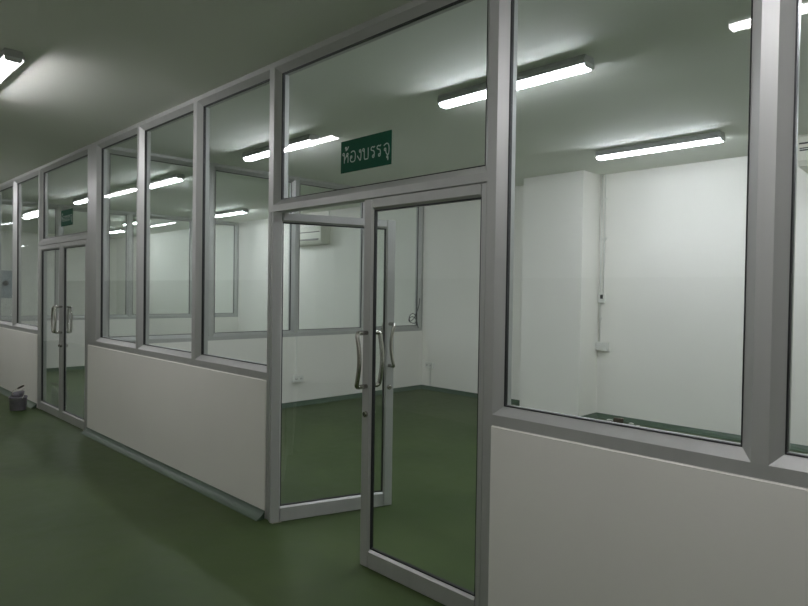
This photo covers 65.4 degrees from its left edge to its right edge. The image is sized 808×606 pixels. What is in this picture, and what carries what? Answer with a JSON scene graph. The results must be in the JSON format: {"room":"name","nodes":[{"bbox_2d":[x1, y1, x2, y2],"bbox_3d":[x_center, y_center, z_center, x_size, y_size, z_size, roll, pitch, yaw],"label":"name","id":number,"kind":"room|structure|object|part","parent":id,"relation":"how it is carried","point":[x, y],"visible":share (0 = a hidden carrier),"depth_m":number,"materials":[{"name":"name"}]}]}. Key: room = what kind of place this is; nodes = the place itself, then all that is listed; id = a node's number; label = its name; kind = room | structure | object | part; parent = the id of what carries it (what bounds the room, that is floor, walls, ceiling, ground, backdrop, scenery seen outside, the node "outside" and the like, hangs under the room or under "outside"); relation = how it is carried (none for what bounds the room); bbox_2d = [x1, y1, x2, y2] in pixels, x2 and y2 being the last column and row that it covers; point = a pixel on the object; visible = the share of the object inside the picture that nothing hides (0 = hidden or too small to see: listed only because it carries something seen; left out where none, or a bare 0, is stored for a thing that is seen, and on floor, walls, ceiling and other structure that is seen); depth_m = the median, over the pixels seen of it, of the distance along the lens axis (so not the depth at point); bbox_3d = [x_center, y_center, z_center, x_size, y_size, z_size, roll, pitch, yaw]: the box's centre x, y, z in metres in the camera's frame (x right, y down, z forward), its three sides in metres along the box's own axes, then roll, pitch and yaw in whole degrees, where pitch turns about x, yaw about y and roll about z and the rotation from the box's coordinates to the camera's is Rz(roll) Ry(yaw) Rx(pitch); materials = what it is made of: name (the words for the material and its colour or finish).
{"room":"factory corridor","nodes":[
{"label":"factory corridor","id":0,"kind":"room"},
{"bbox_2d":[0,327,37,402],"bbox_3d":[-8.525,0.743,11.979,0.101,0.940,11.025,0,1,-45],"label":"wall partition","id":1,"kind":"structure","parent":0,"point":[18,349],"depth_m":8.61,"materials":[{"name":"white paint"}]},
{"bbox_2d":[0,387,36,407],"bbox_3d":[-8.590,1.185,11.928,0.064,0.056,11.025,0,1,-45],"label":"baseboard","id":2,"kind":"structure","parent":1,"relation":"attached to","point":[30,404],"depth_m":8.85,"materials":[{"name":"green paint"}]},
{"bbox_2d":[0,324,37,333],"bbox_3d":[-8.516,0.248,11.971,0.090,0.050,11.025,0,1,-45],"label":"frame bar","id":3,"kind":"object","parent":1,"relation":"on","point":[1,325],"visible":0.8,"depth_m":8.63,"materials":[{"name":"grey metal"}]},
{"bbox_2d":[0,181,12,325],"bbox_3d":[-5.874,-0.709,9.302,0.090,2.035,1.090,0,1,-45],"label":"window","id":4,"kind":"structure","parent":3,"relation":"on","point":[8,186],"depth_m":9.67,"materials":[{"name":"grey metal"}]},
{"bbox_2d":[12,181,13,325],"bbox_3d":[-5.473,-0.696,8.898,0.090,2.035,0.050,0,1,-45],"label":"frame bar","id":5,"kind":"object","parent":3,"relation":"on","point":[13,181],"visible":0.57,"depth_m":8.89,"materials":[{"name":"grey metal"}]},
{"bbox_2d":[13,171,37,329],"bbox_3d":[-5.038,-0.681,8.459,0.090,2.035,1.185,0,1,-45],"label":"window","id":6,"kind":"structure","parent":3,"relation":"on","point":[17,246],"depth_m":8.85,"materials":[{"name":"grey metal"}]},
{"bbox_2d":[1,231,116,315],"bbox_3d":[-11.894,-0.446,16.470,8.430,3.060,0.150,0,1,-45],"label":"wall","id":7,"kind":"structure","parent":0,"point":[75,256],"depth_m":18.01,"materials":[{"name":"white paint"}]},
{"bbox_2d":[21,317,237,367],"bbox_3d":[-5.545,0.782,12.550,4.936,0.930,0.094,0,1,-45],"label":"wall","id":8,"kind":"structure","parent":0,"point":[75,355],"depth_m":12.34,"materials":[{"name":"white paint"}]},
{"bbox_2d":[47,366,84,371],"bbox_3d":[-5.497,1.220,12.500,4.940,0.056,0.064,0,1,-45],"label":"baseboard","id":9,"kind":"structure","parent":8,"relation":"attached to","point":[74,367],"depth_m":11.76,"materials":[{"name":"green paint"}]},
{"bbox_2d":[1,315,237,320],"bbox_3d":[-5.539,0.294,12.540,4.940,0.045,0.090,0,1,-45],"label":"frame bar","id":10,"kind":"object","parent":8,"relation":"on","point":[150,317],"visible":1,"depth_m":12.53,"materials":[{"name":"grey metal"}]},
{"bbox_2d":[1,201,58,318],"bbox_3d":[-6.823,-0.749,11.233,1.180,2.050,0.090,0,1,-45],"label":"window","id":11,"kind":"structure","parent":10,"relation":"on","point":[56,208],"depth_m":11.60,"materials":[{"name":"grey metal"}]},
{"bbox_2d":[58,207,61,317],"bbox_3d":[-6.387,-0.750,11.666,0.050,2.050,0.090,0,1,-45],"label":"frame bar","id":12,"kind":"object","parent":10,"relation":"on","point":[60,208],"visible":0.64,"depth_m":11.62,"materials":[{"name":"grey metal"}]},
{"bbox_2d":[62,207,128,317],"bbox_3d":[-5.932,-0.752,12.117,1.230,2.050,0.090,0,1,-45],"label":"window","id":13,"kind":"structure","parent":10,"relation":"on","point":[126,314],"depth_m":12.51,"materials":[{"name":"grey metal"}]},
{"bbox_2d":[129,213,131,316],"bbox_3d":[-5.478,-0.753,12.567,0.050,2.050,0.090,0,1,-45],"label":"frame bar","id":14,"kind":"object","parent":10,"relation":"on","point":[130,215],"visible":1,"depth_m":12.54,"materials":[{"name":"grey metal"}]},
{"bbox_2d":[131,214,192,316],"bbox_3d":[-5.005,-0.754,13.035,1.280,2.050,0.090,0,1,-45],"label":"window","id":15,"kind":"structure","parent":10,"relation":"on","point":[133,215],"depth_m":13.39,"materials":[{"name":"grey metal"}]},
{"bbox_2d":[215,222,236,314],"bbox_3d":[-4.159,-0.757,13.875,1.005,2.050,0.090,0,1,-45],"label":"window","id":16,"kind":"structure","parent":10,"relation":"on","point":[220,223],"depth_m":14.19,"materials":[{"name":"grey metal"}]},
{"bbox_2d":[236,224,238,314],"bbox_3d":[-3.786,-0.758,14.245,0.045,2.050,0.090,0,1,-45],"label":"frame bar","id":17,"kind":"object","parent":10,"relation":"on","point":[237,224],"visible":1,"depth_m":14.21,"materials":[{"name":"grey metal"}]},
{"bbox_3d":[-7.260,-0.748,10.800,0.049,2.050,0.090,0,1,-45],"label":"frame bar","id":18,"kind":"object","parent":10,"relation":"on","visible":0},
{"bbox_2d":[1,270,11,297],"bbox_3d":[-7.024,-0.326,10.858,0.445,0.480,0.180,0,1,-45],"label":"control box","id":19,"kind":"object","parent":18,"relation":"attached to","point":[6,275],"visible":0.84,"depth_m":10.91,"materials":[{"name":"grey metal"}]},
{"bbox_2d":[87,345,266,510],"bbox_3d":[-2.121,0.951,5.520,0.101,0.940,3.460,0,1,-45],"label":"wall partition","id":20,"kind":"structure","parent":0,"point":[207,425],"depth_m":5.08,"materials":[{"name":"white paint"}]},
{"bbox_2d":[81,427,264,520],"bbox_3d":[-2.188,1.393,5.471,0.064,0.056,3.475,0,1,-45],"label":"baseboard","id":21,"kind":"structure","parent":20,"relation":"attached to","point":[253,512],"depth_m":5.05,"materials":[{"name":"green paint"}]},
{"bbox_2d":[88,340,266,379],"bbox_3d":[-2.113,0.457,5.512,0.090,0.050,3.460,0,1,-45],"label":"frame bar","id":22,"kind":"object","parent":20,"relation":"on","point":[230,369],"visible":0.64,"depth_m":5.08,"materials":[{"name":"grey metal"}]},
{"bbox_2d":[88,145,96,340],"bbox_3d":[-3.240,-0.623,6.645,0.090,2.035,0.215,0,1,-45],"label":"frame bar","id":23,"kind":"object","parent":22,"relation":"on","point":[93,150],"visible":0.5,"depth_m":6.61,"materials":[{"name":"grey metal"}]},
{"bbox_2d":[96,128,136,348],"bbox_3d":[-2.798,-0.609,6.200,0.090,2.035,1.040,0,1,-45],"label":"window","id":24,"kind":"structure","parent":22,"relation":"on","point":[101,183],"depth_m":6.54,"materials":[{"name":"grey metal"}]},
{"bbox_2d":[136,127,138,348],"bbox_3d":[-2.416,-0.596,5.815,0.090,2.035,0.045,0,1,-45],"label":"frame bar","id":25,"kind":"object","parent":22,"relation":"on","point":[137,127],"visible":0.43,"depth_m":5.78,"materials":[{"name":"grey metal"}]},
{"bbox_2d":[138,103,193,358],"bbox_3d":[-2.026,-0.583,5.421,0.090,2.035,1.063,0,1,-45],"label":"window","id":26,"kind":"structure","parent":22,"relation":"on","point":[145,130],"depth_m":5.77,"materials":[{"name":"grey metal"}]},
{"bbox_2d":[191,101,196,358],"bbox_3d":[-1.632,-0.571,5.024,0.090,2.035,0.057,0,1,-45],"label":"frame bar","id":27,"kind":"object","parent":22,"relation":"on","point":[195,103],"visible":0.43,"depth_m":4.99,"materials":[{"name":"grey metal"}]},
{"bbox_2d":[195,70,269,372],"bbox_3d":[-1.246,-0.558,4.634,0.090,2.035,1.040,0,1,-45],"label":"window","id":28,"kind":"structure","parent":22,"relation":"on","point":[204,105],"depth_m":4.97,"materials":[{"name":"grey metal"}]},
{"bbox_2d":[150,331,421,402],"bbox_3d":[-1.498,0.913,8.468,4.936,0.930,0.094,0,1,-45],"label":"wall","id":29,"kind":"structure","parent":0,"point":[327,363],"depth_m":8.77,"materials":[{"name":"white paint"}]},
{"bbox_2d":[126,328,421,343],"bbox_3d":[-1.492,0.426,8.458,4.940,0.045,0.090,0,1,-45],"label":"frame bar","id":30,"kind":"object","parent":29,"relation":"on","point":[405,329],"visible":0.57,"depth_m":8.00,"materials":[{"name":"grey metal"}]},
{"bbox_2d":[106,257,106,292],"bbox_3d":[-3.213,-0.616,6.718,0.049,2.050,0.090,0,1,-45],"label":"frame bar","id":31,"kind":"object","parent":30,"relation":"on","point":[106,257],"depth_m":6.71,"materials":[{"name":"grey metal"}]},
{"bbox_2d":[106,149,209,339],"bbox_3d":[-2.776,-0.618,7.151,1.180,2.050,0.090,0,1,-45],"label":"window","id":32,"kind":"structure","parent":30,"relation":"on","point":[109,151],"depth_m":6.85,"materials":[{"name":"grey metal"}]},
{"bbox_2d":[209,165,213,336],"bbox_3d":[-2.339,-0.619,7.584,0.050,2.050,0.090,0,1,-45],"label":"frame bar","id":33,"kind":"object","parent":30,"relation":"on","point":[211,167],"visible":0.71,"depth_m":7.55,"materials":[{"name":"grey metal"}]},
{"bbox_2d":[213,166,295,336],"bbox_3d":[-1.903,-0.620,8.017,1.180,2.050,0.090,0,1,-45],"label":"window","id":34,"kind":"structure","parent":30,"relation":"on","point":[291,281],"depth_m":8.36,"materials":[{"name":"grey metal"}]},
{"bbox_2d":[294,179,298,332],"bbox_3d":[-1.464,-0.621,8.451,0.055,2.050,0.090,0,1,-45],"label":"frame bar","id":35,"kind":"object","parent":30,"relation":"on","point":[297,181],"visible":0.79,"depth_m":8.42,"materials":[{"name":"grey metal"}]},
{"bbox_2d":[298,180,364,332],"bbox_3d":[-1.020,-0.623,8.892,1.195,2.050,0.090,0,1,-45],"label":"window","id":36,"kind":"structure","parent":30,"relation":"on","point":[301,182],"depth_m":9.22,"materials":[{"name":"grey metal"}]},
{"bbox_2d":[376,207,421,329],"bbox_3d":[-0.157,-0.625,9.747,1.135,2.050,0.090,0,1,-45],"label":"window","id":37,"kind":"structure","parent":30,"relation":"on","point":[418,209],"depth_m":10.11,"materials":[{"name":"grey metal"}]},
{"bbox_2d":[408,298,419,326],"bbox_3d":[0.171,0.164,9.994,0.036,0.479,0.280,2,1,39],"label":"loose cable","id":38,"kind":"object","parent":30,"relation":"on","point":[419,298],"visible":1,"depth_m":10.00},
{"bbox_2d":[420,206,423,327],"bbox_3d":[0.262,-0.626,10.162,0.045,2.050,0.090,0,1,-45],"label":"frame bar","id":39,"kind":"object","parent":30,"relation":"on","point":[422,206],"visible":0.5,"depth_m":10.13,"materials":[{"name":"grey metal"}]},
{"bbox_2d":[292,337,303,382],"bbox_3d":[-1.419,0.755,8.442,0.160,0.610,0.046,0,1,-45],"label":"wall socket","id":40,"kind":"object","parent":29,"relation":"attached to","point":[296,378],"visible":1,"depth_m":8.43,"materials":[{"name":"white plastic"}]},
{"bbox_2d":[292,375,303,382],"bbox_3d":[-1.423,1.015,8.446,0.160,0.090,0.046,0,1,-45],"label":"socket","id":41,"kind":"object","parent":40,"relation":"attached to","point":[296,378],"depth_m":8.43,"materials":[{"name":"white plastic"}]},
{"bbox_2d":[282,385,421,408],"bbox_3d":[-1.450,1.352,8.418,4.940,0.056,0.064,0,1,-45],"label":"baseboard","id":42,"kind":"structure","parent":29,"relation":"attached to","point":[408,388],"depth_m":8.92,"materials":[{"name":"green paint"}]},
{"bbox_2d":[0,0,807,237],"bbox_3d":[-3.794,-1.773,8.295,8.730,0.120,23.100,0,1,-45],"label":"ceiling","id":43,"kind":"structure","parent":0,"point":[91,71],"depth_m":4.67,"materials":[{"name":"white paint"}]},
{"bbox_2d":[0,48,24,83],"bbox_3d":[-2.932,-1.585,4.465,0.134,0.096,1.256,0,1,-45],"label":"light","id":44,"kind":"object","parent":43,"relation":"attached to","point":[10,59],"visible":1,"depth_m":4.05,"materials":[{"name":"plastic"}]},
{"bbox_2d":[22,207,37,216],"bbox_3d":[-7.274,-1.788,12.380,0.134,0.096,1.256,0,1,-45],"label":"light","id":45,"kind":"object","parent":43,"relation":"attached to","point":[34,211],"visible":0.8,"depth_m":12.43,"materials":[{"name":"plastic"}]},
{"bbox_2d":[72,195,87,204],"bbox_3d":[-5.211,-1.723,10.413,0.134,0.096,1.256,0,1,-45],"label":"light","id":46,"kind":"object","parent":43,"relation":"attached to","point":[84,199],"visible":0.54,"depth_m":10.59,"materials":[{"name":"plastic"}]},
{"bbox_2d":[110,228,125,233],"bbox_3d":[-7.553,-1.864,16.397,0.134,0.096,1.256,0,1,-45],"label":"light","id":47,"kind":"object","parent":43,"relation":"attached to","point":[119,230],"visible":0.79,"depth_m":16.14,"materials":[{"name":"plastic"}]},
{"bbox_2d":[2,199,238,223],"bbox_3d":[-5.508,-1.795,12.503,4.940,0.035,0.090,0,1,-45],"label":"frame bar","id":48,"kind":"object","parent":43,"relation":"attached to","point":[2,199],"visible":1,"depth_m":12.35,"materials":[{"name":"grey metal"}]},
{"bbox_2d":[122,219,136,225],"bbox_3d":[-5.972,-1.798,14.022,0.134,0.096,1.256,0,1,-45],"label":"light","id":49,"kind":"object","parent":43,"relation":"attached to","point":[134,221],"visible":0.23,"depth_m":14.07,"materials":[{"name":"plastic"}]},
{"bbox_2d":[150,173,184,189],"bbox_3d":[-3.380,-1.667,8.737,0.134,0.096,1.256,0,1,-45],"label":"light","id":50,"kind":"object","parent":43,"relation":"attached to","point":[176,177],"visible":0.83,"depth_m":8.50,"materials":[{"name":"plastic"}]},
{"bbox_2d":[0,0,428,186],"bbox_3d":[-4.342,-1.694,7.754,0.090,0.035,22.800,0,1,-45],"label":"frame bar","id":51,"kind":"object","parent":43,"relation":"attached to","point":[413,3],"visible":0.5,"depth_m":4.31,"materials":[{"name":"grey metal"}]},
{"bbox_2d":[39,149,87,241],"bbox_3d":[-3.960,-1.208,7.370,0.090,0.913,1.755,0,1,-45],"label":"window","id":52,"kind":"structure","parent":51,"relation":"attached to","point":[43,181],"depth_m":7.95,"materials":[{"name":"grey metal"}]},
{"bbox_2d":[61,208,72,226],"bbox_3d":[-3.923,-0.993,7.326,0.004,0.187,0.410,0,1,-45],"label":"room sign","id":53,"kind":"object","parent":52,"relation":"attached to","point":[66,215],"visible":1,"depth_m":7.30,"materials":[{"name":"green plastic"}]},
{"bbox_2d":[273,0,489,204],"bbox_3d":[-0.204,-1.085,3.582,0.090,0.913,1.787,0,1,-45],"label":"window","id":54,"kind":"structure","parent":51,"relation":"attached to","point":[429,9],"depth_m":3.69,"materials":[{"name":"grey metal"}]},
{"bbox_2d":[341,130,391,173],"bbox_3d":[-0.221,-0.858,3.592,0.004,0.187,0.435,0,1,-45],"label":"room sign","id":55,"kind":"object","parent":54,"relation":"attached to","point":[374,150],"visible":1,"depth_m":3.58,"materials":[{"name":"green plastic"}]},
{"bbox_2d":[110,147,353,187],"bbox_3d":[-1.461,-1.663,8.421,4.940,0.035,0.090,0,1,-45],"label":"frame bar","id":56,"kind":"object","parent":43,"relation":"attached to","point":[113,148],"visible":0.29,"depth_m":7.69,"materials":[{"name":"grey metal"}]},
{"bbox_2d":[216,208,247,217],"bbox_3d":[-3.386,-1.727,12.152,0.134,0.096,1.256,0,1,-45],"label":"light","id":57,"kind":"object","parent":43,"relation":"attached to","point":[240,211],"visible":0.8,"depth_m":11.99,"materials":[{"name":"plastic"}]},
{"bbox_2d":[242,145,268,161],"bbox_3d":[-1.503,-1.601,6.565,0.310,0.096,0.810,0,1,-45],"label":"light","id":58,"kind":"object","parent":43,"relation":"attached to","point":[262,152],"depth_m":6.78,"materials":[{"name":"plastic"}]},
{"bbox_2d":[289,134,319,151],"bbox_3d":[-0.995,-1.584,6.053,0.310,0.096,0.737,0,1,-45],"label":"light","id":59,"kind":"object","parent":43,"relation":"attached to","point":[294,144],"depth_m":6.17,"materials":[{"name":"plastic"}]},
{"bbox_2d":[437,82,485,109],"bbox_3d":[0.443,-1.536,4.548,0.308,0.096,0.601,0,1,-45],"label":"light","id":60,"kind":"object","parent":43,"relation":"attached to","point":[476,92],"depth_m":4.68,"materials":[{"name":"plastic"}]},
{"bbox_2d":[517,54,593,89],"bbox_3d":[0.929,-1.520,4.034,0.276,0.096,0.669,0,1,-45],"label":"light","id":61,"kind":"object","parent":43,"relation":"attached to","point":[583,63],"depth_m":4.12,"materials":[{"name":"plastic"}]},
{"bbox_2d":[595,131,725,159],"bbox_3d":[2.491,-1.536,6.224,0.134,0.096,1.256,0,1,-45],"label":"light","id":62,"kind":"object","parent":43,"relation":"attached to","point":[714,137],"visible":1,"depth_m":6.14,"materials":[{"name":"plastic"}]},
{"bbox_2d":[798,134,807,173],"bbox_3d":[4.266,-1.389,5.663,0.690,0.313,1.100,0,1,-45],"label":"air conditioner","id":63,"kind":"object","parent":43,"relation":"attached to","point":[802,139],"visible":1,"depth_m":5.80,"materials":[{"name":"beige plastic"}]},
{"bbox_2d":[0,369,807,605],"bbox_3d":[-3.841,1.406,8.351,8.730,0.120,23.100,0,1,-45],"label":"floor","id":64,"kind":"structure","parent":0,"point":[83,522],"depth_m":4.21,"materials":[{"name":"green paint"}]},
{"bbox_2d":[8,388,27,410],"bbox_3d":[-4.837,1.207,7.892,0.208,0.264,0.215,0,1,-45],"label":"paint bucket","id":65,"kind":"object","parent":64,"relation":"on","point":[19,403],"visible":0.87,"depth_m":7.82,"materials":[{"name":"grey plastic"}]},
{"bbox_2d":[11,385,23,396],"bbox_3d":[-4.835,1.105,7.889,0.064,0.126,0.225,1,1,2],"label":"paint roller","id":66,"kind":"object","parent":65,"relation":"on","point":[18,393],"visible":1,"depth_m":7.87,"materials":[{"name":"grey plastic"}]},
{"bbox_2d":[37,170,46,407],"bbox_3d":[-4.611,-0.172,8.030,0.090,3.025,0.050,0,1,-45],"label":"frame bar","id":67,"kind":"object","parent":64,"relation":"on","point":[45,252],"visible":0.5,"depth_m":8.03,"materials":[{"name":"grey metal"}]},
{"bbox_2d":[38,243,69,418],"bbox_3d":[-4.317,0.319,7.686,0.195,2.062,0.868,0,1,-45],"label":"door","id":68,"kind":"structure","parent":67,"relation":"attached to","point":[45,406],"depth_m":7.93,"materials":[{"name":"grey metal"}]},
{"bbox_3d":[-4.323,1.295,7.711,0.044,0.102,0.733,0,1,-45],"label":"rail","id":69,"kind":"part","parent":68,"relation":"part of","materials":[{"name":"grey metal"}]},
{"bbox_3d":[-4.294,-0.680,7.676,0.044,0.062,0.733,0,1,-45],"label":"rail","id":70,"kind":"part","parent":68,"relation":"part of","materials":[{"name":"grey metal"}]},
{"bbox_3d":[-4.080,0.192,7.370,0.086,0.325,0.048,0,1,-45],"label":"handle","id":71,"kind":"part","parent":68,"relation":"part of","materials":[{"name":"silver metal"}]},
{"bbox_3d":[-3.995,0.191,7.454,0.064,0.325,0.048,0,1,-45],"label":"handle","id":72,"kind":"part","parent":68,"relation":"part of","materials":[{"name":"silver metal"}]},
{"bbox_2d":[86,148,88,426],"bbox_3d":[-3.340,-0.131,6.748,0.090,3.025,0.050,0,1,-45],"label":"frame bar","id":73,"kind":"object","parent":64,"relation":"on","point":[88,148],"visible":0.21,"depth_m":6.72,"materials":[{"name":"grey metal"}]},
{"bbox_2d":[39,235,86,245],"bbox_3d":[-3.967,-0.730,7.379,0.090,0.042,1.755,0,1,-45],"label":"frame bar","id":74,"kind":"object","parent":73,"relation":"attached to","point":[82,237],"visible":0.64,"depth_m":7.28,"materials":[{"name":"grey metal"}]},
{"bbox_2d":[54,239,86,430],"bbox_3d":[-3.697,0.340,7.061,0.195,2.062,0.868,0,1,-45],"label":"door","id":75,"kind":"structure","parent":73,"relation":"attached to","point":[67,416],"depth_m":7.31,"materials":[{"name":"grey metal"}]},
{"bbox_3d":[-4.006,0.194,7.296,0.086,0.325,0.048,0,1,-45],"label":"handle","id":76,"kind":"part","parent":75,"relation":"part of","materials":[{"name":"silver metal"}]},
{"bbox_3d":[-3.921,0.194,7.380,0.064,0.325,0.048,0,1,-45],"label":"handle","id":77,"kind":"part","parent":75,"relation":"part of","materials":[{"name":"silver metal"}]},
{"bbox_3d":[-3.703,1.315,7.086,0.044,0.102,0.733,0,1,-45],"label":"rail","id":78,"kind":"part","parent":75,"relation":"part of","materials":[{"name":"grey metal"}]},
{"bbox_3d":[-3.674,-0.660,7.051,0.044,0.062,0.733,0,1,-45],"label":"rail","id":79,"kind":"part","parent":75,"relation":"part of","materials":[{"name":"grey metal"}]},
{"bbox_2d":[265,212,271,519],"bbox_3d":[-0.883,0.426,4.271,0.090,2.070,0.031,0,1,-45],"label":"frame bar","id":80,"kind":"object","parent":64,"relation":"on","point":[269,213],"visible":0.36,"depth_m":4.24,"materials":[{"name":"grey metal"}]},
{"bbox_2d":[268,68,274,211],"bbox_3d":[-0.853,-1.085,4.236,0.090,0.955,0.055,0,1,-45],"label":"frame bar","id":81,"kind":"object","parent":80,"relation":"on","point":[272,71],"visible":0.43,"depth_m":4.21,"materials":[{"name":"grey metal"}]},
{"bbox_2d":[268,212,395,523],"bbox_3d":[-0.479,0.434,4.367,0.893,2.062,0.195,0,1,-27],"label":"door","id":82,"kind":"structure","parent":80,"relation":"attached to","point":[278,512],"depth_m":4.30,"materials":[{"name":"grey metal"}]},
{"bbox_3d":[-0.498,1.410,4.394,0.758,0.102,0.044,0,1,-27],"label":"rail","id":83,"kind":"part","parent":82,"relation":"part of","materials":[{"name":"grey metal"}]},
{"bbox_3d":[-0.469,-0.565,4.359,0.758,0.062,0.044,0,1,-27],"label":"rail","id":84,"kind":"part","parent":82,"relation":"part of","materials":[{"name":"grey metal"}]},
{"bbox_3d":[-0.095,0.301,4.497,0.048,0.325,0.086,0,1,-27],"label":"handle","id":85,"kind":"part","parent":82,"relation":"part of","materials":[{"name":"silver metal"}]},
{"bbox_2d":[480,0,498,605],"bbox_3d":[0.428,-0.008,2.947,0.090,3.025,0.053,0,1,-45],"label":"frame bar","id":86,"kind":"object","parent":64,"relation":"on","point":[494,4],"visible":0.5,"depth_m":2.91,"materials":[{"name":"grey metal"}]},
{"bbox_2d":[273,172,486,212],"bbox_3d":[-0.211,-0.608,3.590,0.090,0.042,1.787,0,1,-45],"label":"frame bar","id":87,"kind":"object","parent":86,"relation":"attached to","point":[358,197],"visible":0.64,"depth_m":3.44,"materials":[{"name":"grey metal"}]},
{"bbox_2d":[354,183,486,605],"bbox_3d":[0.075,0.462,3.257,0.195,2.062,0.858,0,1,-45],"label":"door","id":88,"kind":"structure","parent":86,"relation":"attached to","point":[439,589],"depth_m":3.41,"materials":[{"name":"grey metal"}]},
{"bbox_3d":[-0.232,0.317,3.488,0.086,0.325,0.048,0,1,-45],"label":"handle","id":89,"kind":"part","parent":88,"relation":"part of","materials":[{"name":"silver metal"}]},
{"bbox_3d":[-0.147,0.317,3.572,0.064,0.325,0.048,0,1,-45],"label":"handle","id":90,"kind":"part","parent":88,"relation":"part of","materials":[{"name":"silver metal"}]},
{"bbox_3d":[0.080,1.439,3.271,0.044,0.102,0.755,0,1,-45],"label":"rail","id":91,"kind":"part","parent":88,"relation":"part of","materials":[{"name":"grey metal"}]},
{"bbox_3d":[0.108,-0.537,3.236,0.044,0.062,0.755,0,1,-45],"label":"rail","id":92,"kind":"part","parent":88,"relation":"part of","materials":[{"name":"grey metal"}]},
{"bbox_2d":[613,417,623,422],"bbox_3d":[2.606,1.424,7.651,0.110,0.055,0.060,1,1,25],"label":"wood block","id":93,"kind":"object","parent":64,"relation":"on","point":[616,419],"visible":0.81,"depth_m":7.62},
{"bbox_2d":[116,151,807,445],"bbox_3d":[-0.771,-0.192,11.343,0.150,3.060,23.100,0,1,-45],"label":"wall","id":94,"kind":"structure","parent":0,"point":[672,322],"depth_m":7.75,"materials":[{"name":"white paint"}]},
{"bbox_2d":[300,226,330,245],"bbox_3d":[-1.823,-1.282,12.124,0.240,0.340,1.000,0,1,-45],"label":"air conditioner","id":95,"kind":"object","parent":94,"relation":"attached to","point":[315,235],"visible":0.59,"depth_m":11.84,"materials":[{"name":"beige plastic"}]},
{"bbox_2d":[425,362,433,385],"bbox_3d":[0.404,1.131,10.022,0.046,0.375,0.160,0,1,-45],"label":"wall socket","id":96,"kind":"object","parent":94,"relation":"attached to","point":[430,365],"visible":1,"depth_m":10.02,"materials":[{"name":"white plastic"}]},
{"bbox_2d":[421,385,519,404],"bbox_3d":[1.032,1.372,9.378,0.064,0.056,2.200,0,1,-45],"label":"baseboard","id":97,"kind":"structure","parent":94,"relation":"attached to","point":[432,388],"depth_m":9.63,"materials":[{"name":"green paint"}]},
{"bbox_2d":[598,294,605,302],"bbox_3d":[2.485,-0.061,7.919,0.048,0.115,0.090,0,1,-45],"label":"wall switch","id":98,"kind":"object","parent":94,"relation":"attached to","point":[601,297],"visible":1,"depth_m":7.90,"materials":[{"name":"white plastic"}]},
{"bbox_2d":[596,342,608,350],"bbox_3d":[2.488,0.547,7.909,0.060,0.110,0.153,0,1,-45],"label":"junction box","id":99,"kind":"object","parent":94,"relation":"attached to","point":[600,346],"visible":1,"depth_m":7.87,"materials":[{"name":"white plastic"}]},
{"bbox_3d":[2.469,0.547,7.890,0.006,0.090,0.133,0,1,-45],"label":"box lid","id":100,"kind":"part","parent":99,"relation":"part of","materials":[{"name":"white plastic"}]},
{"bbox_2d":[598,174,606,341],"bbox_3d":[2.497,-0.554,7.923,0.023,2.120,0.090,0,1,-45],"label":"conduit","id":101,"kind":"object","parent":94,"relation":"attached to","point":[602,198],"visible":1,"depth_m":7.92,"materials":[{"name":"white plastic"}]},
{"bbox_2d":[596,412,807,452],"bbox_3d":[4.787,1.494,5.590,0.064,0.056,6.730,0,1,-45],"label":"baseboard","id":102,"kind":"structure","parent":94,"relation":"attached to","point":[796,447],"depth_m":7.17,"materials":[{"name":"green paint"}]},
{"bbox_2d":[520,170,600,415],"bbox_3d":[2.004,-0.095,8.132,0.430,3.060,0.870,0,1,-45],"label":"wall column","id":103,"kind":"structure","parent":0,"point":[561,212],"depth_m":7.91,"materials":[{"name":"white paint"}]},
{"bbox_2d":[581,412,597,418],"bbox_3d":[2.311,1.418,7.827,0.430,0.056,0.064,0,1,-45],"label":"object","id":104,"kind":"structure","parent":103,"relation":"attached to","point":[592,415],"depth_m":7.87,"materials":[{"name":"green paint"}]},
{"bbox_2d":[488,425,807,605],"bbox_3d":[2.037,1.087,1.325,0.101,0.940,4.565,0,1,-45],"label":"wall partition","id":105,"kind":"structure","parent":0,"point":[571,523],"depth_m":2.42,"materials":[{"name":"white paint"}]},
{"bbox_2d":[492,415,807,488],"bbox_3d":[2.045,0.592,1.318,0.090,0.050,4.565,0,1,-45],"label":"frame bar","id":106,"kind":"object","parent":105,"relation":"on","point":[765,472],"visible":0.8,"depth_m":2.34,"materials":[{"name":"grey metal"}]},
{"bbox_2d":[492,0,761,461],"bbox_3d":[0.838,-0.490,2.533,0.090,2.035,1.090,0,1,-45],"label":"window","id":107,"kind":"structure","parent":106,"relation":"on","point":[508,9],"depth_m":2.77,"materials":[{"name":"grey metal"}]},
{"bbox_2d":[751,0,779,464],"bbox_3d":[1.240,-0.477,2.127,0.090,2.035,0.053,0,1,-45],"label":"frame bar","id":108,"kind":"object","parent":106,"relation":"on","point":[770,9],"visible":0.78,"depth_m":2.10,"materials":[{"name":"grey metal"}]},
{"bbox_2d":[768,0,807,472],"bbox_3d":[1.642,-0.464,1.722,0.090,2.035,1.089,0,1,-45],"label":"window","id":109,"kind":"structure","parent":106,"relation":"on","point":[780,456],"depth_m":2.08,"materials":[{"name":"grey metal"}]}
]}

